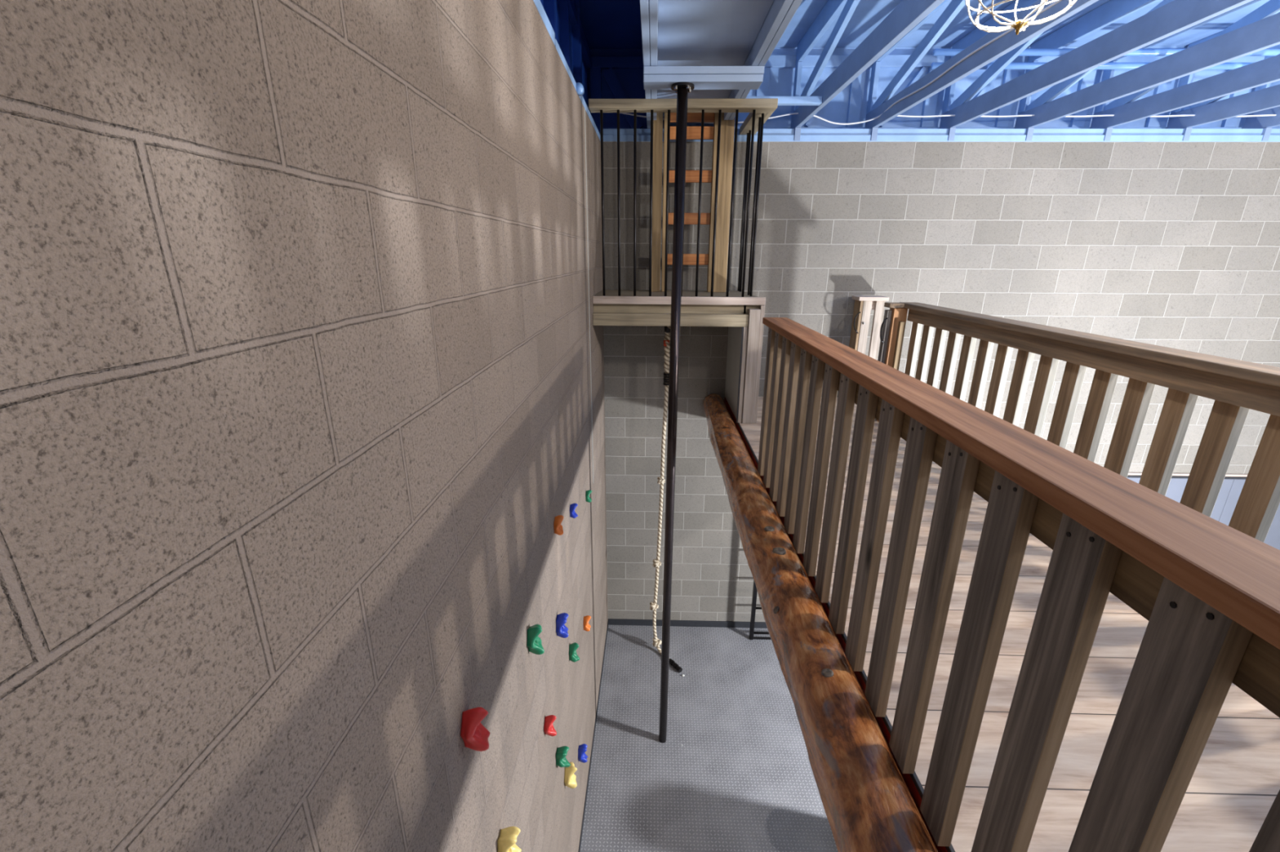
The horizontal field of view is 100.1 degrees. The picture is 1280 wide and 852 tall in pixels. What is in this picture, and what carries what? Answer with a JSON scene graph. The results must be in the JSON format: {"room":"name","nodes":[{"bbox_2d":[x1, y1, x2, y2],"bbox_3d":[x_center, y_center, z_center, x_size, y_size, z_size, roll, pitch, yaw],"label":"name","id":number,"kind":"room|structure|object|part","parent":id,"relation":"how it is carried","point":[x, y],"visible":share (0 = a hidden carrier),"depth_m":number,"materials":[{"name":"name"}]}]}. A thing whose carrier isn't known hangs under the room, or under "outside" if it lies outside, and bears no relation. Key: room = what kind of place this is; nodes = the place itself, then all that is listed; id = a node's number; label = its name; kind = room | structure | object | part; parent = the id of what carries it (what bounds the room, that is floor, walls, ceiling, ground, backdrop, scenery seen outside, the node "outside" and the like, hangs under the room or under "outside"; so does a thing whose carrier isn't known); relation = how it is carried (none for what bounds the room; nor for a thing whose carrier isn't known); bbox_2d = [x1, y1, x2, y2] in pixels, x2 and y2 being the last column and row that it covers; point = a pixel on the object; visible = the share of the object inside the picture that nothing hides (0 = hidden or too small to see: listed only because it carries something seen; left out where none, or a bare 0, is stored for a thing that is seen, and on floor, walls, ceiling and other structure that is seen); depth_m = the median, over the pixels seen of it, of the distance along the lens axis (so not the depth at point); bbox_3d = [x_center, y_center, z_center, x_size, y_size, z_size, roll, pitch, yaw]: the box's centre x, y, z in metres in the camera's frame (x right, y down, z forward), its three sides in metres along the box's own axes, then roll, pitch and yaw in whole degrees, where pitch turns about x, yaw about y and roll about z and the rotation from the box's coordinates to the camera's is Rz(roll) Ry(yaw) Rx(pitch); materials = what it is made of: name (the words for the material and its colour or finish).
{"room":"indoor playground","nodes":[
{"label":"indoor playground","id":0,"kind":"room"},
{"bbox_2d":[0,0,608,851],"bbox_3d":[-0.543,1.036,1.731,0.199,4.861,7.840,1,18,1],"label":"wall","id":1,"kind":"structure","parent":0,"point":[296,416],"depth_m":0.70,"materials":[{"name":"concrete"}]},
{"bbox_2d":[460,706,490,751],"bbox_3d":[-0.416,0.772,1.372,0.064,0.132,0.083,1,18,1],"label":"hold","id":2,"kind":"object","parent":1,"relation":"attached to","point":[475,736],"visible":1,"depth_m":1.35,"materials":[{"name":"red plastic"}]},
{"bbox_2d":[497,826,521,851],"bbox_3d":[-0.415,1.348,1.720,0.064,0.132,0.095,1,18,1],"label":"hold","id":3,"kind":"object","parent":1,"relation":"attached to","point":[507,840],"visible":1,"depth_m":1.70,"materials":[{"name":"yellow plastic"}]},
{"bbox_2d":[527,624,544,655],"bbox_3d":[-0.403,0.830,2.082,0.060,0.132,0.076,1,18,1],"label":"hold","id":4,"kind":"object","parent":1,"relation":"attached to","point":[534,644],"visible":1,"depth_m":2.06,"materials":[{"name":"green plastic"}]},
{"bbox_2d":[533,0,555,44],"bbox_3d":[-0.513,-0.942,-0.150,0.107,0.050,5.460,1,18,1],"label":"trim","id":5,"kind":"structure","parent":1,"relation":"on","point":[538,3],"depth_m":2.24,"materials":[{"name":"blue paint"}]},
{"bbox_2d":[543,715,556,736],"bbox_3d":[-0.405,1.363,2.435,0.052,0.108,0.073,1,18,1],"label":"hold","id":6,"kind":"object","parent":1,"relation":"attached to","point":[548,729],"visible":1,"depth_m":2.42,"materials":[{"name":"red plastic"}]},
{"bbox_2d":[553,515,564,535],"bbox_3d":[-0.394,0.484,2.611,0.043,0.092,0.058,1,18,1],"label":"hold","id":7,"kind":"object","parent":1,"relation":"attached to","point":[558,530],"visible":1,"depth_m":2.60,"materials":[{"name":"orange plastic"}]},
{"bbox_2d":[555,613,568,638],"bbox_3d":[-0.391,1.010,2.712,0.059,0.127,0.082,1,18,1],"label":"hold","id":8,"kind":"object","parent":1,"relation":"attached to","point":[562,630],"visible":1,"depth_m":2.70,"materials":[{"name":"blue plastic"}]},
{"bbox_2d":[555,746,570,768],"bbox_3d":[-0.395,1.717,2.769,0.067,0.139,0.085,1,18,1],"label":"hold","id":9,"kind":"object","parent":1,"relation":"attached to","point":[562,752],"visible":1,"depth_m":2.74,"materials":[{"name":"green plastic"}]},
{"bbox_2d":[554,38,576,89],"bbox_3d":[-0.434,-1.894,2.836,0.100,0.050,0.670,1,18,1],"label":"trim","id":10,"kind":"structure","parent":1,"relation":"on","point":[557,46],"depth_m":2.77,"materials":[{"name":"blue paint"}]},
{"bbox_2d":[564,762,577,788],"bbox_3d":[-0.390,1.990,3.045,0.070,0.143,0.096,1,18,1],"label":"hold","id":11,"kind":"object","parent":1,"relation":"attached to","point":[570,778],"visible":0.97,"depth_m":3.02,"materials":[{"name":"yellow plastic"}]},
{"bbox_2d":[569,502,577,518],"bbox_3d":[-0.382,0.493,3.108,0.044,0.094,0.059,1,18,1],"label":"hold","id":12,"kind":"object","parent":1,"relation":"attached to","point":[572,507],"visible":1,"depth_m":3.09,"materials":[{"name":"blue plastic"}]},
{"bbox_2d":[568,642,579,662],"bbox_3d":[-0.385,1.333,3.154,0.058,0.134,0.073,1,18,1],"label":"hold","id":13,"kind":"object","parent":1,"relation":"attached to","point":[573,657],"visible":1,"depth_m":3.13,"materials":[{"name":"green plastic"}]},
{"bbox_2d":[576,82,584,96],"bbox_3d":[-0.362,-2.002,3.183,0.056,0.056,0.060,1,18,1],"label":"pipe stub","id":14,"kind":"object","parent":1,"relation":"on","point":[580,88],"visible":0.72,"depth_m":3.16,"materials":[{"name":"blue paint"}]},
{"bbox_2d":[577,744,587,763],"bbox_3d":[-0.385,2.213,3.618,0.059,0.126,0.088,1,18,1],"label":"hold","id":15,"kind":"object","parent":1,"relation":"attached to","point":[582,757],"visible":1,"depth_m":3.60,"materials":[{"name":"blue plastic"}]},
{"bbox_2d":[583,615,591,631],"bbox_3d":[-0.372,1.397,3.807,0.054,0.112,0.067,1,18,1],"label":"hold","id":16,"kind":"object","parent":1,"relation":"attached to","point":[587,627],"visible":1,"depth_m":3.79,"materials":[{"name":"orange plastic"}]},
{"bbox_2d":[585,489,591,502],"bbox_3d":[-0.364,0.500,3.834,0.046,0.096,0.058,1,18,1],"label":"hold","id":17,"kind":"object","parent":1,"relation":"attached to","point":[588,493],"visible":1,"depth_m":3.82,"materials":[{"name":"green plastic"}]},
{"bbox_2d":[584,107,593,481],"bbox_3d":[-0.368,-0.809,3.901,0.004,2.661,0.012,1,18,1],"label":"trim","id":18,"kind":"structure","parent":1,"relation":"attached to","point":[584,108],"depth_m":3.84,"materials":[{"name":"brown wood"}]},
{"bbox_2d":[578,95,600,141],"bbox_3d":[-0.403,-2.218,3.864,0.107,0.043,1.367,1,18,1],"label":"trim","id":19,"kind":"structure","parent":1,"relation":"on","point":[581,97],"depth_m":3.76,"materials":[{"name":"blue paint"}]},
{"bbox_2d":[577,622,608,851],"bbox_3d":[-0.456,3.362,2.358,0.006,0.050,7.625,1,18,1],"label":"baseboard","id":20,"kind":"structure","parent":1,"relation":"attached to","point":[580,838],"depth_m":4.43,"materials":[{"name":"black rubber"}]},
{"bbox_2d":[540,0,588,108],"bbox_3d":[-0.586,-1.637,0.880,0.085,0.747,7.840,1,18,1],"label":"wall","id":21,"kind":"structure","parent":0,"point":[584,69],"depth_m":3.70,"materials":[{"name":"blue paint"}]},
{"bbox_2d":[543,0,556,39],"bbox_3d":[-0.465,-2.275,2.721,0.055,0.650,0.040,1,18,1],"label":"trim","id":22,"kind":"structure","parent":21,"relation":"attached to","point":[549,6],"depth_m":2.75,"materials":[{"name":"blue paint"}]},
{"bbox_2d":[558,0,570,70],"bbox_3d":[-0.452,-2.427,3.197,0.055,0.650,0.040,1,18,1],"label":"trim","id":23,"kind":"structure","parent":21,"relation":"attached to","point":[564,20],"depth_m":3.20,"materials":[{"name":"blue paint"}]},
{"bbox_2d":[572,0,582,84],"bbox_3d":[-0.437,-2.594,3.721,0.055,0.650,0.040,1,18,1],"label":"trim","id":24,"kind":"structure","parent":21,"relation":"attached to","point":[576,31],"depth_m":3.70,"materials":[{"name":"blue paint"}]},
{"bbox_2d":[568,0,591,69],"bbox_3d":[-0.522,-1.872,0.814,0.040,0.080,7.860,1,18,1],"label":"trim","id":25,"kind":"structure","parent":21,"relation":"attached to","point":[573,16],"depth_m":3.93,"materials":[{"name":"blue paint"}]},
{"bbox_2d":[587,48,647,133],"bbox_3d":[-0.187,-2.851,4.570,0.506,0.621,0.017,1,18,1],"label":"wall","id":26,"kind":"structure","parent":0,"point":[631,80],"depth_m":4.54,"materials":[{"name":"blue paint"}]},
{"bbox_2d":[590,67,601,132],"bbox_3d":[-0.372,-2.776,4.566,0.090,0.477,0.044,1,18,1],"label":"trim","id":27,"kind":"structure","parent":26,"relation":"attached to","point":[595,73],"depth_m":4.52,"materials":[{"name":"blue paint"}]},
{"bbox_2d":[591,56,643,68],"bbox_3d":[-0.187,-3.038,4.477,0.506,0.080,0.044,1,18,1],"label":"trim","id":28,"kind":"structure","parent":26,"relation":"attached to","point":[602,62],"depth_m":4.46,"materials":[{"name":"blue paint"}]},
{"bbox_2d":[602,66,642,128],"bbox_3d":[-0.147,-2.771,4.559,0.338,0.486,0.036,1,18,1],"label":"trim","id":29,"kind":"structure","parent":26,"relation":"attached to","point":[609,75],"depth_m":4.52,"materials":[{"name":"blue paint"}]},
{"bbox_2d":[643,65,764,89],"bbox_3d":[0.362,-2.018,3.106,0.680,0.077,0.160,1,18,1],"label":"beam","id":30,"kind":"structure","parent":0,"point":[655,77],"depth_m":3.04,"materials":[{"name":"blue paint"}]},
{"bbox_2d":[580,625,837,851],"bbox_3d":[3.278,3.459,2.398,7.870,0.120,7.840,1,18,1],"label":"floor","id":31,"kind":"structure","parent":0,"point":[741,779],"depth_m":4.43,"materials":[{"name":"rubber"}]},
{"bbox_2d":[658,81,694,743],"bbox_3d":[0.236,0.348,3.858,0.136,4.889,0.136,1,18,1],"label":"pole","id":32,"kind":"object","parent":31,"relation":"on","point":[682,89],"visible":1,"depth_m":3.60,"materials":[{"name":"black metal"}]},
{"bbox_2d":[749,579,771,639],"bbox_3d":[1.650,1.166,5.419,0.925,2.395,0.040,1,18,1],"label":"ladder","id":33,"kind":"object","parent":31,"relation":"on","point":[753,608],"visible":0.13,"depth_m":5.70,"materials":[{"name":"black metal"}]},
{"bbox_2d":[579,0,1269,48],"bbox_3d":[3.309,-1.979,0.748,7.870,0.075,8.000,1,18,1],"label":"ceiling","id":34,"kind":"structure","parent":0,"point":[868,15],"depth_m":4.01,"materials":[{"name":"blue paint"}]},
{"bbox_2d":[640,0,657,128],"bbox_3d":[0.021,-1.890,1.510,0.077,0.643,6.425,1,18,1],"label":"roof truss","id":35,"kind":"object","parent":34,"relation":"attached to","point":[648,8],"visible":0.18,"depth_m":2.62,"materials":[{"name":"blue paint"}]},
{"bbox_2d":[657,0,773,118],"bbox_3d":[0.324,-1.678,1.567,0.529,0.018,6.420,1,18,1],"label":"ceiling panel","id":36,"kind":"object","parent":35,"relation":"attached to","point":[691,33],"depth_m":2.82,"materials":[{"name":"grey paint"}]},
{"bbox_2d":[724,0,802,119],"bbox_3d":[0.627,-1.882,1.496,0.074,0.643,6.425,1,18,1],"label":"roof truss","id":37,"kind":"object","parent":34,"relation":"attached to","point":[780,13],"visible":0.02,"depth_m":2.64,"materials":[{"name":"blue metal"}]},
{"bbox_3d":[0.628,-1.927,1.481,0.066,0.549,6.425,1,18,1],"label":"panel","id":38,"kind":"part","parent":37,"relation":"part of","materials":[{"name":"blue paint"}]},
{"bbox_2d":[790,0,944,140],"bbox_3d":[1.237,-1.827,1.496,0.046,0.742,6.425,1,18,1],"label":"roof truss","id":39,"kind":"object","parent":34,"relation":"attached to","point":[908,14],"visible":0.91,"depth_m":3.40,"materials":[{"name":"blue paint"}]},
{"bbox_2d":[746,96,822,105],"bbox_3d":[0.999,-2.294,3.777,0.550,0.045,0.060,1,18,1],"label":"bar","id":40,"kind":"object","parent":39,"relation":"attached to","point":[782,100],"visible":0.56,"depth_m":3.75,"materials":[{"name":"blue paint"}]},
{"bbox_2d":[864,0,1097,140],"bbox_3d":[1.872,-1.819,1.482,0.046,0.742,6.425,1,18,1],"label":"roof truss","id":41,"kind":"object","parent":34,"relation":"attached to","point":[1010,41],"visible":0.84,"depth_m":3.38,"materials":[{"name":"blue paint"}]},
{"bbox_2d":[619,0,1062,124],"bbox_3d":[0.818,-2.089,2.966,2.164,0.131,3.012,1,18,1],"label":"cable","id":42,"kind":"object","parent":41,"relation":"attached to","point":[1057,1],"visible":0.71,"depth_m":3.59,"materials":[{"name":"white plastic"}]},
{"bbox_2d":[925,0,947,17],"bbox_3d":[1.626,-2.112,2.122,0.127,0.109,2.217,0,18,-1],"label":"conduit pipe","id":43,"kind":"object","parent":41,"relation":"attached to","point":[944,1],"visible":0.09,"depth_m":2.96,"materials":[{"name":"blue metal"}]},
{"bbox_2d":[897,114,1275,117],"bbox_3d":[3.704,-2.523,4.347,3.476,0.034,0.044,1,18,1],"label":"cable","id":44,"kind":"object","parent":41,"relation":"attached to","point":[1020,115],"visible":0.72,"depth_m":4.34,"materials":[{"name":"white plastic"}]},
{"bbox_2d":[964,0,1076,35],"bbox_3d":[1.141,-1.670,1.463,0.309,1.022,0.309,1,18,1],"label":"lamp","id":45,"kind":"object","parent":34,"relation":"hanging from","point":[1018,25],"visible":1,"depth_m":1.61,"materials":[{"name":"metal"}]},
{"bbox_2d":[939,0,1253,140],"bbox_3d":[2.507,-1.810,1.467,0.046,0.742,6.425,1,18,1],"label":"roof truss","id":46,"kind":"object","parent":34,"relation":"attached to","point":[1175,16],"visible":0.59,"depth_m":3.22,"materials":[{"name":"blue paint"}]},
{"bbox_2d":[930,62,1254,69],"bbox_3d":[4.703,-2.654,3.948,5.050,0.053,0.044,1,18,1],"label":"ceiling pipe","id":47,"kind":"object","parent":46,"relation":"attached to","point":[1012,65],"visible":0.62,"depth_m":3.96,"materials":[{"name":"blue metal"}]},
{"bbox_2d":[932,48,1279,55],"bbox_3d":[4.704,-2.737,3.922,5.050,0.053,0.044,1,18,1],"label":"ceiling pipe","id":48,"kind":"object","parent":46,"relation":"attached to","point":[937,51],"visible":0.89,"depth_m":3.93,"materials":[{"name":"blue metal"}]},
{"bbox_2d":[1014,0,1279,140],"bbox_3d":[3.141,-1.802,1.452,0.046,0.742,6.425,1,18,1],"label":"roof truss","id":49,"kind":"object","parent":34,"relation":"attached to","point":[1264,33],"visible":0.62,"depth_m":3.53,"materials":[{"name":"blue paint"}]},
{"bbox_2d":[1090,0,1279,140],"bbox_3d":[3.776,-1.794,1.437,0.046,0.742,6.425,1,18,1],"label":"roof truss","id":50,"kind":"object","parent":34,"relation":"attached to","point":[1125,109],"visible":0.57,"depth_m":3.68,"materials":[{"name":"blue paint"}]},
{"bbox_2d":[1166,11,1279,140],"bbox_3d":[4.411,-1.786,1.422,0.046,0.742,6.425,1,18,1],"label":"roof truss","id":51,"kind":"object","parent":34,"relation":"attached to","point":[1213,110],"visible":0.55,"depth_m":4.14,"materials":[{"name":"blue paint"}]},
{"bbox_2d":[1243,44,1279,140],"bbox_3d":[5.046,-1.778,1.407,0.046,0.742,6.425,1,18,1],"label":"roof truss","id":52,"kind":"object","parent":34,"relation":"attached to","point":[1267,123],"visible":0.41,"depth_m":4.38,"materials":[{"name":"blue metal"}]},
{"bbox_2d":[600,46,1279,135],"bbox_3d":[3.409,-2.793,4.575,7.870,0.749,0.050,1,18,1],"label":"wall","id":53,"kind":"structure","parent":0,"point":[781,81],"depth_m":4.58,"materials":[{"name":"blue paint"}]},
{"bbox_2d":[687,122,697,126],"bbox_3d":[0.444,-2.818,4.604,0.100,0.450,0.035,1,18,1],"label":"trim","id":54,"kind":"structure","parent":53,"relation":"attached to","point":[689,124],"depth_m":4.65,"materials":[{"name":"blue paint"}]},
{"bbox_2d":[755,66,769,127],"bbox_3d":[1.044,-2.811,4.590,0.100,0.450,0.035,1,18,1],"label":"trim","id":55,"kind":"structure","parent":53,"relation":"attached to","point":[762,91],"depth_m":4.55,"materials":[{"name":"blue paint"}]},
{"bbox_2d":[804,111,818,127],"bbox_3d":[1.590,-2.801,4.570,0.325,0.447,0.050,1,18,1],"label":"trim","id":56,"kind":"structure","parent":53,"relation":"attached to","point":[808,122],"depth_m":4.61,"materials":[{"name":"blue paint"}]},
{"bbox_2d":[845,70,865,127],"bbox_3d":[1.840,-2.800,4.571,0.100,0.450,0.035,1,18,1],"label":"trim","id":57,"kind":"structure","parent":53,"relation":"attached to","point":[857,85],"depth_m":4.56,"materials":[{"name":"blue paint"}]},
{"bbox_2d":[879,66,925,127],"bbox_3d":[2.224,-2.793,4.555,0.325,0.447,0.050,1,18,1],"label":"trim","id":58,"kind":"structure","parent":53,"relation":"attached to","point":[922,69],"depth_m":4.49,"materials":[{"name":"blue paint"}]},
{"bbox_2d":[920,66,938,127],"bbox_3d":[2.475,-2.792,4.556,0.100,0.450,0.035,1,18,1],"label":"trim","id":59,"kind":"structure","parent":53,"relation":"attached to","point":[929,108],"depth_m":4.57,"materials":[{"name":"blue paint"}]},
{"bbox_2d":[599,127,1279,133],"bbox_3d":[3.442,-2.542,4.609,7.800,0.048,0.035,1,18,1],"label":"trim","id":60,"kind":"structure","parent":53,"relation":"attached to","point":[663,127],"depth_m":4.60,"materials":[{"name":"blue paint"}]},
{"bbox_2d":[955,72,999,127],"bbox_3d":[2.859,-2.785,4.540,0.325,0.447,0.050,1,18,1],"label":"trim","id":61,"kind":"structure","parent":53,"relation":"attached to","point":[983,91],"depth_m":4.50,"materials":[{"name":"blue paint"}]},
{"bbox_2d":[994,69,1018,127],"bbox_3d":[3.109,-2.784,4.542,0.100,0.450,0.035,1,18,1],"label":"trim","id":62,"kind":"structure","parent":53,"relation":"attached to","point":[1009,74],"depth_m":4.55,"materials":[{"name":"blue paint"}]},
{"bbox_2d":[764,54,1265,68],"bbox_3d":[3.445,-3.033,4.448,7.800,0.085,0.045,1,18,1],"label":"trim","id":63,"kind":"structure","parent":53,"relation":"attached to","point":[775,61],"depth_m":4.46,"materials":[{"name":"blue paint"}]},
{"bbox_2d":[1069,69,1097,127],"bbox_3d":[3.744,-2.776,4.527,0.100,0.450,0.035,1,18,1],"label":"trim","id":64,"kind":"structure","parent":53,"relation":"attached to","point":[1088,80],"depth_m":4.52,"materials":[{"name":"blue paint"}]},
{"bbox_2d":[1144,80,1172,127],"bbox_3d":[4.379,-2.768,4.512,0.100,0.450,0.035,1,18,1],"label":"trim","id":65,"kind":"structure","parent":53,"relation":"attached to","point":[1151,122],"depth_m":4.54,"materials":[{"name":"blue paint"}]},
{"bbox_2d":[1220,89,1247,127],"bbox_3d":[5.014,-2.760,4.497,0.100,0.450,0.035,1,18,1],"label":"trim","id":66,"kind":"structure","parent":53,"relation":"attached to","point":[1233,122],"depth_m":4.54,"materials":[{"name":"blue paint"}]},
{"bbox_2d":[601,141,1279,622],"bbox_3d":[3.490,-0.072,5.276,7.671,4.861,0.203,1,18,1],"label":"wall","id":67,"kind":"structure","parent":0,"point":[1174,245],"depth_m":4.76,"materials":[{"name":"concrete"}]},
{"bbox_2d":[608,618,767,628],"bbox_3d":[3.478,2.240,5.901,7.665,0.075,0.012,1,18,1],"label":"baseboard","id":68,"kind":"structure","parent":67,"relation":"attached to","point":[611,621],"depth_m":5.96,"materials":[{"name":"black rubber"}]},
{"bbox_2d":[724,397,947,851],"bbox_3d":[0.721,0.998,1.576,0.012,0.242,7.634,1,18,1],"label":"trim","id":69,"kind":"structure","parent":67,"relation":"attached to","point":[907,778],"depth_m":1.73,"materials":[{"name":"brown wood"}]},
{"bbox_2d":[603,134,1279,142],"bbox_3d":[3.514,-2.415,4.537,7.650,0.050,0.227,1,18,1],"label":"trim","id":70,"kind":"structure","parent":67,"relation":"on","point":[772,138],"depth_m":4.44,"materials":[{"name":"blue paint"}]},
{"bbox_2d":[603,128,1279,134],"bbox_3d":[3.514,-2.466,4.529,7.650,0.048,0.211,1,18,1],"label":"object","id":71,"kind":"structure","parent":67,"relation":"attached to","point":[606,131],"depth_m":4.44,"materials":[{"name":"blue paint"}]},
{"bbox_2d":[1127,475,1246,479],"bbox_3d":[4.739,0.493,5.293,4.840,0.018,0.041,1,18,1],"label":"trim","id":72,"kind":"structure","parent":67,"relation":"attached to","point":[1128,476],"depth_m":5.26,"materials":[{"name":"black rubber"}]},
{"bbox_2d":[1128,472,1247,476],"bbox_3d":[4.740,0.470,5.294,4.840,0.021,0.024,1,18,1],"label":"trim","id":73,"kind":"structure","parent":67,"relation":"attached to","point":[1129,473],"depth_m":5.27,"materials":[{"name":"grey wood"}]},
{"bbox_2d":[1127,477,1279,550],"bbox_3d":[4.735,1.361,5.575,4.834,1.800,0.031,1,18,1],"label":"trim","id":74,"kind":"structure","parent":67,"relation":"attached to","point":[1230,491],"depth_m":5.33,"materials":[{"name":"grey paint"}]},
{"bbox_2d":[739,396,1279,851],"bbox_3d":[1.401,0.898,1.526,1.348,0.040,7.634,1,18,1],"label":"deck","id":75,"kind":"object","parent":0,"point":[1234,784],"visible":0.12,"depth_m":1.57,"materials":[{"name":"brown wood"}]},
{"bbox_2d":[592,289,765,423],"bbox_3d":[0.304,-0.634,4.609,1.314,0.992,0.888,1,18,1],"label":"platform","id":76,"kind":"object","parent":75,"relation":"on","point":[744,316],"visible":0.91,"depth_m":4.14,"materials":[{"name":"beige wood"}]},
{"bbox_2d":[649,326,682,673],"bbox_3d":[0.291,0.760,4.984,0.138,3.418,0.457,-15,23,-40],"label":"rope","id":77,"kind":"object","parent":76,"relation":"hanging from","point":[656,563],"visible":0.9,"depth_m":5.04,"materials":[{"name":"beige fabric"}]},
{"bbox_2d":[588,97,777,297],"bbox_3d":[0.300,-1.739,4.269,1.294,1.323,0.863,1,18,1],"label":"railing","id":78,"kind":"object","parent":76,"relation":"on","point":[760,109],"visible":0.91,"depth_m":3.87,"materials":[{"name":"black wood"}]},
{"bbox_2d":[651,112,734,292],"bbox_3d":[0.415,-1.835,4.472,0.663,1.384,0.105,1,18,1],"label":"wooden ladder","id":79,"kind":"object","parent":76,"relation":"on","point":[727,126],"visible":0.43,"depth_m":4.40,"materials":[{"name":"brown wood"}]},
{"bbox_3d":[0.130,-1.828,4.447,0.095,1.384,0.038,1,18,1],"label":"rail","id":80,"kind":"part","parent":79,"relation":"part of","materials":[{"name":"brown wood"}]},
{"bbox_3d":[0.209,-1.840,4.484,0.036,1.384,0.090,1,18,1],"label":"rail","id":81,"kind":"part","parent":79,"relation":"part of","materials":[{"name":"brown wood"}]},
{"bbox_3d":[0.610,-1.835,4.475,0.038,1.384,0.090,1,18,1],"label":"rail","id":82,"kind":"part","parent":79,"relation":"part of","materials":[{"name":"brown wood"}]},
{"bbox_3d":[0.689,-1.821,4.434,0.113,1.384,0.038,1,18,1],"label":"rail","id":83,"kind":"part","parent":79,"relation":"part of","materials":[{"name":"brown wood"}]},
{"bbox_3d":[0.810,-0.402,4.254,0.030,0.771,0.066,1,18,1],"label":"post","id":84,"kind":"part","parent":76,"relation":"part of","materials":[{"name":"brown wood"}]},
{"bbox_3d":[0.870,-0.462,4.225,0.082,0.904,0.082,1,18,1],"label":"post","id":85,"kind":"part","parent":76,"relation":"part of","materials":[{"name":"brown wood"}]},
{"bbox_3d":[0.932,-0.478,4.230,0.032,0.932,0.060,1,18,1],"label":"post","id":86,"kind":"part","parent":76,"relation":"part of","materials":[{"name":"brown wood"}]},
{"bbox_2d":[702,393,938,851],"bbox_3d":[0.611,0.763,2.132,0.240,0.250,6.430,1,18,1],"label":"log beam","id":87,"kind":"structure","parent":75,"relation":"attached to","point":[868,806],"depth_m":1.69,"materials":[{"name":"brown wood"}]},
{"bbox_2d":[737,422,955,851],"bbox_3d":[0.709,1.005,1.125,0.011,0.016,6.770,1,18,1],"label":"trim","id":88,"kind":"structure","parent":75,"relation":"attached to","point":[915,780],"depth_m":1.56,"materials":[{"name":"brown wood"}]},
{"bbox_2d":[848,295,888,359],"bbox_3d":[2.014,-0.708,4.855,0.278,0.912,0.197,1,18,1],"label":"deck railing","id":89,"kind":"object","parent":75,"relation":"on","point":[864,304],"visible":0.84,"depth_m":4.73,"materials":[{"name":"brown wood"}]},
{"bbox_3d":[1.906,-0.906,4.704,0.062,0.190,0.021,-6,19,-20],"label":"pull handle","id":90,"kind":"part","parent":89,"relation":"part of","materials":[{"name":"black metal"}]},
{"bbox_2d":[757,317,1279,851],"bbox_3d":[0.722,0.438,1.301,0.139,0.943,4.050,1,18,1],"label":"deck railing","id":91,"kind":"object","parent":75,"relation":"on","point":[1207,590],"visible":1,"depth_m":0.99,"materials":[{"name":"brown wood"}]},
{"bbox_3d":[0.736,0.075,1.180,0.038,0.107,4.040,1,18,1],"label":"rail","id":92,"kind":"part","parent":91,"relation":"part of","materials":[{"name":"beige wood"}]},
{"bbox_2d":[875,302,1279,542],"bbox_3d":[1.950,0.306,1.847,0.287,1.008,5.235,1,18,1],"label":"deck railing","id":93,"kind":"object","parent":75,"relation":"on","point":[1236,387],"depth_m":2.27,"materials":[{"name":"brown wood"}]},
{"bbox_3d":[1.900,-0.746,4.186,0.049,0.200,0.014,-4,18,-13],"label":"pull handle","id":94,"kind":"part","parent":93,"relation":"part of","materials":[{"name":"black metal"}]},
{"bbox_3d":[2.004,-0.482,4.289,0.104,0.915,0.088,1,18,1],"label":"post","id":95,"kind":"part","parent":93,"relation":"part of","materials":[{"name":"orange wood"}]},
{"bbox_3d":[2.010,-0.079,1.670,0.038,0.094,5.135,1,18,1],"label":"rail","id":96,"kind":"part","parent":93,"relation":"part of","materials":[{"name":"grey wood"}]}
]}

